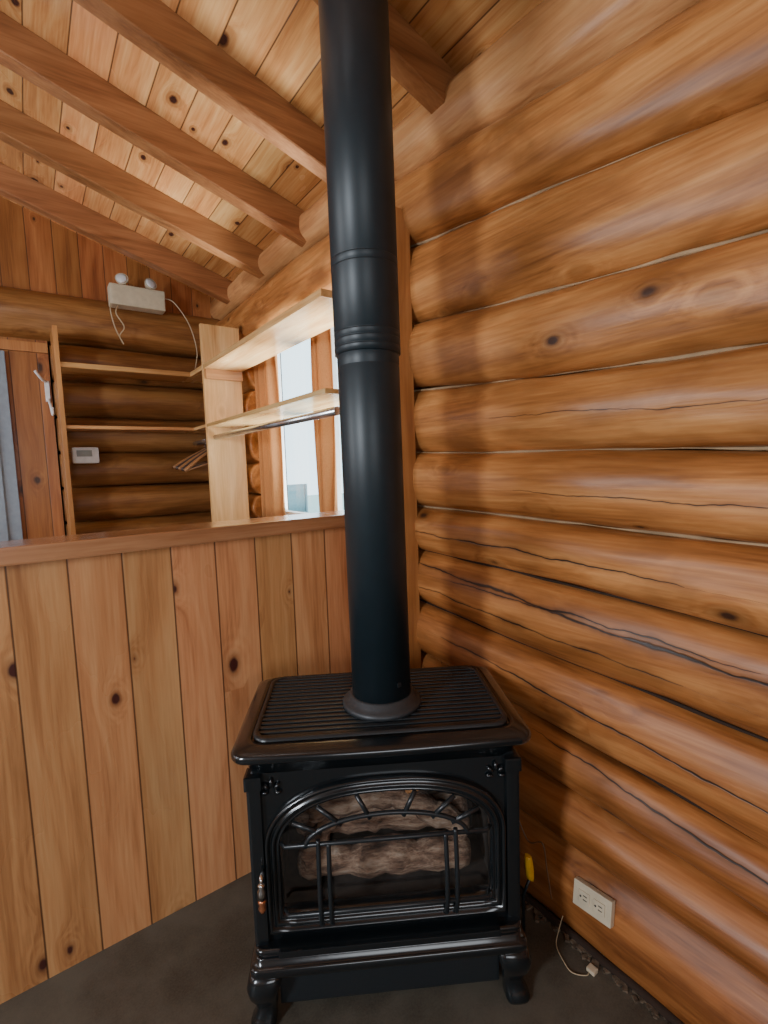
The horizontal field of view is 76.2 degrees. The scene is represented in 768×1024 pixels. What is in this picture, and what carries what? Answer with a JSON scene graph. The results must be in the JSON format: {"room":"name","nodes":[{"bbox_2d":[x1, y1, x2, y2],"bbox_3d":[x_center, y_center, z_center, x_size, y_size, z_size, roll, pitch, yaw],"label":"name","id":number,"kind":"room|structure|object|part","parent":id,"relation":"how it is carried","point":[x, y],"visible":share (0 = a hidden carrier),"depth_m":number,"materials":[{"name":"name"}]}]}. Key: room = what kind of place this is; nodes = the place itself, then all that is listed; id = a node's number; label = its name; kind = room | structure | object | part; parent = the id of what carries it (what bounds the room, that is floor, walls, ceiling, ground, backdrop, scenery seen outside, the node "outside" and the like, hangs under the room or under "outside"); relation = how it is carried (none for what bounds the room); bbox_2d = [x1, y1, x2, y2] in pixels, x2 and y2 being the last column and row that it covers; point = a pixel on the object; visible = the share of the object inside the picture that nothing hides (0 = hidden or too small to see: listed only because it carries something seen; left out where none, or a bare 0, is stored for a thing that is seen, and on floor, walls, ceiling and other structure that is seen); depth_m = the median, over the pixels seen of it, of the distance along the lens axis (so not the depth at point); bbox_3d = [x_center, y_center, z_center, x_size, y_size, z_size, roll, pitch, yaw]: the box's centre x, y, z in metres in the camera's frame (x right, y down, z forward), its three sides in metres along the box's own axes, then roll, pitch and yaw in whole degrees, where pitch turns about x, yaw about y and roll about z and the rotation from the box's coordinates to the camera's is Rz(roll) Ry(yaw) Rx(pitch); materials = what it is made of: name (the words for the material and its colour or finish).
{"room":"log cabin interior","nodes":[
{"label":"log cabin interior","id":0,"kind":"room"},
{"bbox_2d":[0,196,219,538],"bbox_3d":[-2.879,-0.803,2.670,4.370,4.400,0.414,-6,6,-36],"label":"wall","id":1,"kind":"structure","parent":0,"point":[51,274],"depth_m":3.22,"materials":[{"name":"brown wood"}]},
{"bbox_2d":[0,350,22,540],"bbox_3d":[-2.627,0.173,2.773,0.940,2.220,0.048,-6,6,-36],"label":"door","id":2,"kind":"structure","parent":1,"relation":"in","point":[10,513],"depth_m":2.98,"materials":[{"name":"grey paint"}]},
{"bbox_2d":[0,339,47,353],"bbox_3d":[-2.624,-0.977,2.713,1.260,0.060,0.024,-6,6,-36],"label":"trim","id":3,"kind":"structure","parent":1,"relation":"attached to","point":[5,344],"depth_m":3.00,"materials":[{"name":"brown wood"}]},
{"bbox_2d":[34,370,53,415],"bbox_3d":[-2.106,-0.731,3.034,0.085,0.273,0.147,-6,6,-36],"label":"coat hook","id":4,"kind":"object","parent":1,"relation":"attached to","point":[46,383],"visible":1,"depth_m":3.07,"materials":[{"name":"white plastic"}]},
{"bbox_2d":[71,447,98,463],"bbox_3d":[-1.928,-0.365,3.166,0.150,0.105,0.054,-6,6,-36],"label":"thermostat","id":5,"kind":"object","parent":1,"relation":"attached to","point":[80,455],"visible":1,"depth_m":3.15,"materials":[{"name":"white plastic"}]},
{"bbox_2d":[107,273,197,368],"bbox_3d":[-1.552,-1.276,3.303,0.521,0.572,0.137,-5,6,-31],"label":"emergency light","id":6,"kind":"object","parent":1,"relation":"attached to","point":[121,295],"visible":0.99,"depth_m":3.21,"materials":[{"name":"beige plastic"}]},
{"bbox_2d":[0,527,351,1003],"bbox_3d":[-1.148,0.759,1.327,2.940,1.222,0.110,-6,6,-36],"label":"wall partition","id":7,"kind":"structure","parent":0,"point":[129,681],"depth_m":1.52,"materials":[{"name":"brown wood"}]},
{"bbox_2d":[0,510,344,566],"bbox_3d":[-1.213,0.130,1.240,2.834,0.050,0.185,-6,6,-36],"label":"trim","id":8,"kind":"structure","parent":7,"relation":"on","point":[45,549],"depth_m":1.52,"materials":[{"name":"brown wood"}]},
{"bbox_2d":[0,0,543,298],"bbox_3d":[-0.838,-1.912,-0.184,4.700,1.577,7.500,-6,6,-36],"label":"ceiling","id":9,"kind":"structure","parent":0,"point":[277,41],"depth_m":1.88,"materials":[{"name":"brown wood"}]},
{"bbox_2d":[0,163,231,303],"bbox_3d":[-2.689,-1.970,2.180,4.050,1.398,0.076,-6,6,-36],"label":"ceiling beam","id":10,"kind":"structure","parent":9,"relation":"attached to","point":[15,186],"depth_m":2.92,"materials":[{"name":"brown wood"}]},
{"bbox_2d":[0,100,264,278],"bbox_3d":[-2.359,-1.939,1.729,4.050,1.398,0.076,-6,6,-36],"label":"ceiling beam","id":11,"kind":"structure","parent":9,"relation":"attached to","point":[18,130],"depth_m":2.47,"materials":[{"name":"brown wood"}]},
{"bbox_2d":[0,11,306,246],"bbox_3d":[-2.046,-1.911,1.302,4.050,1.398,0.076,-6,6,-36],"label":"ceiling beam","id":12,"kind":"structure","parent":9,"relation":"attached to","point":[23,52],"depth_m":2.04,"materials":[{"name":"brown wood"}]},
{"bbox_2d":[73,0,326,182],"bbox_3d":[-1.745,-1.883,0.891,4.050,1.398,0.076,-6,6,-36],"label":"ceiling beam","id":13,"kind":"structure","parent":9,"relation":"attached to","point":[152,26],"depth_m":1.72,"materials":[{"name":"brown wood"}]},
{"bbox_2d":[313,0,456,113],"bbox_3d":[-1.415,-1.861,0.439,4.050,1.381,0.072,-6,6,-36],"label":"ceiling beam","id":14,"kind":"structure","parent":9,"relation":"attached to","point":[415,65],"depth_m":1.55,"materials":[{"name":"brown wood"}]},
{"bbox_2d":[0,872,668,1023],"bbox_3d":[-0.806,1.522,0.133,4.370,0.100,7.400,-6,6,-36],"label":"floor","id":15,"kind":"structure","parent":0,"point":[191,965],"depth_m":1.37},
{"bbox_2d":[50,288,338,534],"bbox_3d":[-1.015,0.055,2.600,1.007,2.379,2.080,-6,6,-36],"label":"closet shelving","id":16,"kind":"object","parent":15,"relation":"on","point":[224,358],"visible":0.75,"depth_m":3.06,"materials":[{"name":"brown wood"}]},
{"bbox_3d":[-1.947,0.070,3.048,0.025,2.329,0.260,-6,6,-36],"label":"panel","id":17,"kind":"part","parent":16,"relation":"part of","materials":[{"name":"brown wood"}]},
{"bbox_3d":[-1.674,-0.906,3.188,0.736,0.030,0.230,-6,6,-36],"label":"shelf","id":18,"kind":"part","parent":16,"relation":"part of","materials":[{"name":"brown wood"}]},
{"bbox_3d":[-1.662,-0.542,3.221,0.736,0.020,0.230,-6,6,-36],"label":"shelf","id":19,"kind":"part","parent":16,"relation":"part of","materials":[{"name":"brown wood"}]},
{"bbox_3d":[-1.201,-0.938,3.371,0.245,0.030,0.489,-6,6,-36],"label":"shelf","id":20,"kind":"part","parent":16,"relation":"part of","materials":[{"name":"brown wood"}]},
{"bbox_3d":[-1.189,-0.575,3.404,0.245,0.020,0.489,-6,6,-36],"label":"shelf","id":21,"kind":"part","parent":16,"relation":"part of","materials":[{"name":"brown wood"}]},
{"bbox_2d":[193,439,206,445],"bbox_3d":[-1.234,-0.486,3.377,0.032,0.032,0.489,-6,6,-36],"label":"closet rod","id":22,"kind":"object","parent":16,"relation":"attached to","point":[200,442],"visible":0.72,"depth_m":3.44,"materials":[{"name":"brown wood"}]},
{"bbox_2d":[173,439,205,468],"bbox_3d":[-1.267,-0.401,3.365,0.359,0.204,0.024,-6,6,-36],"label":"clothes hanger","id":23,"kind":"object","parent":22,"relation":"hanging from","point":[178,463],"visible":0.2,"depth_m":3.31,"materials":[{"name":"brown wood"}]},
{"bbox_2d":[175,438,206,469],"bbox_3d":[-1.237,-0.396,3.331,0.357,0.211,0.024,-6,7,-36],"label":"clothes hanger","id":24,"kind":"object","parent":22,"relation":"hanging from","point":[183,462],"visible":0.18,"depth_m":3.28,"materials":[{"name":"brown wood"}]},
{"bbox_2d":[178,449,207,470],"bbox_3d":[-1.207,-0.391,3.298,0.354,0.217,0.024,-6,6,-35],"label":"clothes hanger","id":25,"kind":"object","parent":22,"relation":"hanging from","point":[189,460],"visible":0.12,"depth_m":3.25,"materials":[{"name":"brown wood"}]},
{"bbox_2d":[181,450,207,470],"bbox_3d":[-1.177,-0.386,3.264,0.351,0.222,0.024,-6,7,-36],"label":"clothes hanger","id":26,"kind":"object","parent":22,"relation":"hanging from","point":[192,460],"visible":0.15,"depth_m":3.21,"materials":[{"name":"brown wood"}]},
{"bbox_2d":[183,451,207,471],"bbox_3d":[-1.147,-0.381,3.230,0.348,0.228,0.024,-6,6,-36],"label":"clothes hanger","id":27,"kind":"object","parent":22,"relation":"hanging from","point":[189,467],"visible":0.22,"depth_m":3.17,"materials":[{"name":"brown wood"}]},
{"bbox_3d":[-1.017,-0.004,3.246,0.245,2.379,0.030,-6,6,-36],"label":"divider panel","id":28,"kind":"part","parent":16,"relation":"part of","materials":[{"name":"brown wood"}]},
{"bbox_3d":[-0.589,-0.882,2.535,0.245,0.030,1.524,-6,6,-36],"label":"shelf","id":29,"kind":"part","parent":16,"relation":"part of","materials":[{"name":"brown wood"}]},
{"bbox_3d":[-0.577,-0.518,2.568,0.245,0.020,1.524,-6,6,-36],"label":"shelf","id":30,"kind":"part","parent":16,"relation":"part of","materials":[{"name":"brown wood"}]},
{"bbox_2d":[213,406,339,439],"bbox_3d":[-0.630,-0.438,2.534,0.034,0.034,1.523,-6,6,-36],"label":"closet rod","id":31,"kind":"object","parent":16,"relation":"attached to","point":[334,411],"visible":0.88,"depth_m":2.29,"materials":[{"name":"silver metal"}]},
{"bbox_2d":[231,665,530,1023],"bbox_3d":[-0.002,0.915,1.448,0.764,0.814,0.448,-2,5,-4],"label":"stove","id":32,"kind":"object","parent":15,"relation":"on","point":[384,839],"visible":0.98,"depth_m":1.29,"materials":[{"name":"black metal"}]},
{"bbox_3d":[-0.303,0.949,1.223,0.021,0.093,0.038,-2,5,-4],"label":"door handle","id":33,"kind":"part","parent":32,"relation":"part of","materials":[{"name":"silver metal"}]},
{"bbox_3d":[-0.310,1.272,1.304,0.097,0.150,0.097,-2,5,-4],"label":"leg","id":34,"kind":"part","parent":32,"relation":"part of","materials":[{"name":"black metal"}]},
{"bbox_2d":[318,0,410,703],"bbox_3d":[-0.047,-0.512,1.312,0.178,2.058,0.178,-6,6,-36],"label":"pipe","id":35,"kind":"object","parent":32,"relation":"on","point":[354,34],"visible":1,"depth_m":1.25,"materials":[{"name":"black metal"}]},
{"bbox_3d":[-0.012,0.590,1.420,0.764,0.086,0.445,-2,5,-4],"label":"plate","id":36,"kind":"part","parent":32,"relation":"part of","materials":[{"name":"black metal"}]},
{"bbox_3d":[0.008,0.873,1.284,0.624,0.402,0.048,-2,5,-4],"label":"door","id":37,"kind":"part","parent":32,"relation":"part of","materials":[{"name":"black metal"}]},
{"bbox_3d":[0.008,1.240,1.495,0.600,0.113,0.325,-2,5,-4],"label":"burner","id":38,"kind":"part","parent":32,"relation":"part of","materials":[{"name":"black metal"}]},
{"bbox_3d":[0.351,1.246,1.350,0.097,0.150,0.097,-2,5,-4],"label":"leg","id":39,"kind":"part","parent":32,"relation":"part of","materials":[{"name":"black metal"}]},
{"bbox_2d":[522,853,533,931],"bbox_3d":[0.439,1.169,1.496,0.037,0.269,0.032,0,6,20],"label":"key","id":40,"kind":"object","parent":15,"relation":"on","point":[529,869],"visible":0.98,"depth_m":1.48,"materials":[{"name":"yellow plastic"}]},
{"bbox_2d":[556,916,597,976],"bbox_3d":[0.547,1.272,1.426,0.068,0.070,0.130,-5,6,-28],"label":"power cord","id":41,"kind":"object","parent":15,"relation":"on","point":[590,968],"visible":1,"depth_m":1.39,"materials":[{"name":"plastic"}]},
{"bbox_2d":[520,897,670,1023],"bbox_3d":[0.689,1.310,1.304,0.067,0.008,1.538,-6,6,-36],"label":"debris","id":42,"kind":"object","parent":15,"relation":"on","point":[586,956],"visible":0.55,"depth_m":1.43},
{"bbox_2d":[210,0,767,1023],"bbox_3d":[0.826,-0.189,1.212,0.385,3.200,7.200,-6,6,-36],"label":"wall","id":43,"kind":"structure","parent":0,"point":[584,204],"depth_m":1.29,"materials":[{"name":"brown wood"}]},
{"bbox_2d":[254,355,285,516],"bbox_3d":[-0.753,-0.555,3.227,0.086,1.185,0.243,-6,6,-36],"label":"curtain","id":44,"kind":"object","parent":43,"relation":"hanging from","point":[266,377],"visible":0.72,"depth_m":3.19,"materials":[{"name":"fabric"}]},
{"bbox_2d":[277,327,342,514],"bbox_3d":[-0.345,-0.531,2.846,0.080,1.200,1.350,-6,6,-36],"label":"window","id":45,"kind":"structure","parent":43,"relation":"in","point":[334,363],"depth_m":2.82,"materials":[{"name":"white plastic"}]},
{"bbox_2d":[310,328,337,511],"bbox_3d":[-0.325,-0.516,2.642,0.076,1.185,0.146,-4,6,-26],"label":"curtain","id":46,"kind":"object","parent":43,"relation":"hanging from","point":[320,344],"visible":0.6,"depth_m":2.61,"materials":[{"name":"fabric"}]},
{"bbox_2d":[396,207,420,668],"bbox_3d":[0.051,0.067,1.987,0.087,2.399,0.164,-6,6,-36],"label":"trim","id":47,"kind":"structure","parent":43,"relation":"attached to","point":[403,235],"depth_m":1.89,"materials":[{"name":"brown wood"}]},
{"bbox_2d":[520,822,551,898],"bbox_3d":[0.465,1.027,1.557,0.034,0.302,0.171,-4,6,-20],"label":"power cord","id":48,"kind":"object","parent":43,"relation":"attached to","point":[520,822],"visible":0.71,"depth_m":1.51,"materials":[{"name":"black plastic"}]},
{"bbox_2d":[573,876,614,928],"bbox_3d":[0.604,1.122,1.412,0.033,0.077,0.119,-6,7,-36],"label":"wall outlet","id":49,"kind":"object","parent":43,"relation":"attached to","point":[596,903],"visible":1,"depth_m":1.40,"materials":[{"name":"beige plastic"}]},
{"bbox_2d":[578,888,589,906],"bbox_3d":[0.581,1.120,1.423,0.004,0.032,0.034,9,-5,-36],"label":"socket","id":50,"kind":"object","parent":49,"relation":"attached to","point":[583,893],"depth_m":1.42,"materials":[{"name":"beige plastic"}]},
{"bbox_2d":[593,899,604,917],"bbox_3d":[0.608,1.120,1.386,0.004,0.032,0.034,9,-5,-36],"label":"socket","id":51,"kind":"object","parent":49,"relation":"attached to","point":[598,904],"depth_m":1.39,"materials":[{"name":"beige plastic"}]},
{"bbox_2d":[520,885,684,1023],"bbox_3d":[0.796,1.314,1.199,0.034,0.032,2.051,-6,6,-36],"label":"baseboard","id":52,"kind":"structure","parent":43,"relation":"attached to","point":[603,961],"depth_m":1.41,"materials":[{"name":"brown wood"}]},
{"label":"outside","id":53,"kind":"structure","parent":0,"visible":0},
{"bbox_2d":[308,493,343,512],"bbox_3d":[2.670,-0.006,19.332,23.700,0.200,32.000,-6,6,-36],"label":"ground","id":54,"kind":"structure","parent":53,"point":[313,500],"depth_m":25.09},
{"bbox_2d":[287,484,307,512],"bbox_3d":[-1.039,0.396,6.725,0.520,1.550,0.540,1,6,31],"label":"patio chair","id":55,"kind":"object","parent":54,"relation":"on","point":[297,493],"visible":0.19,"depth_m":6.88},
{"bbox_3d":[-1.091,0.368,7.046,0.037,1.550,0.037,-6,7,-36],"label":"leg","id":56,"kind":"part","parent":55,"relation":"part of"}
]}

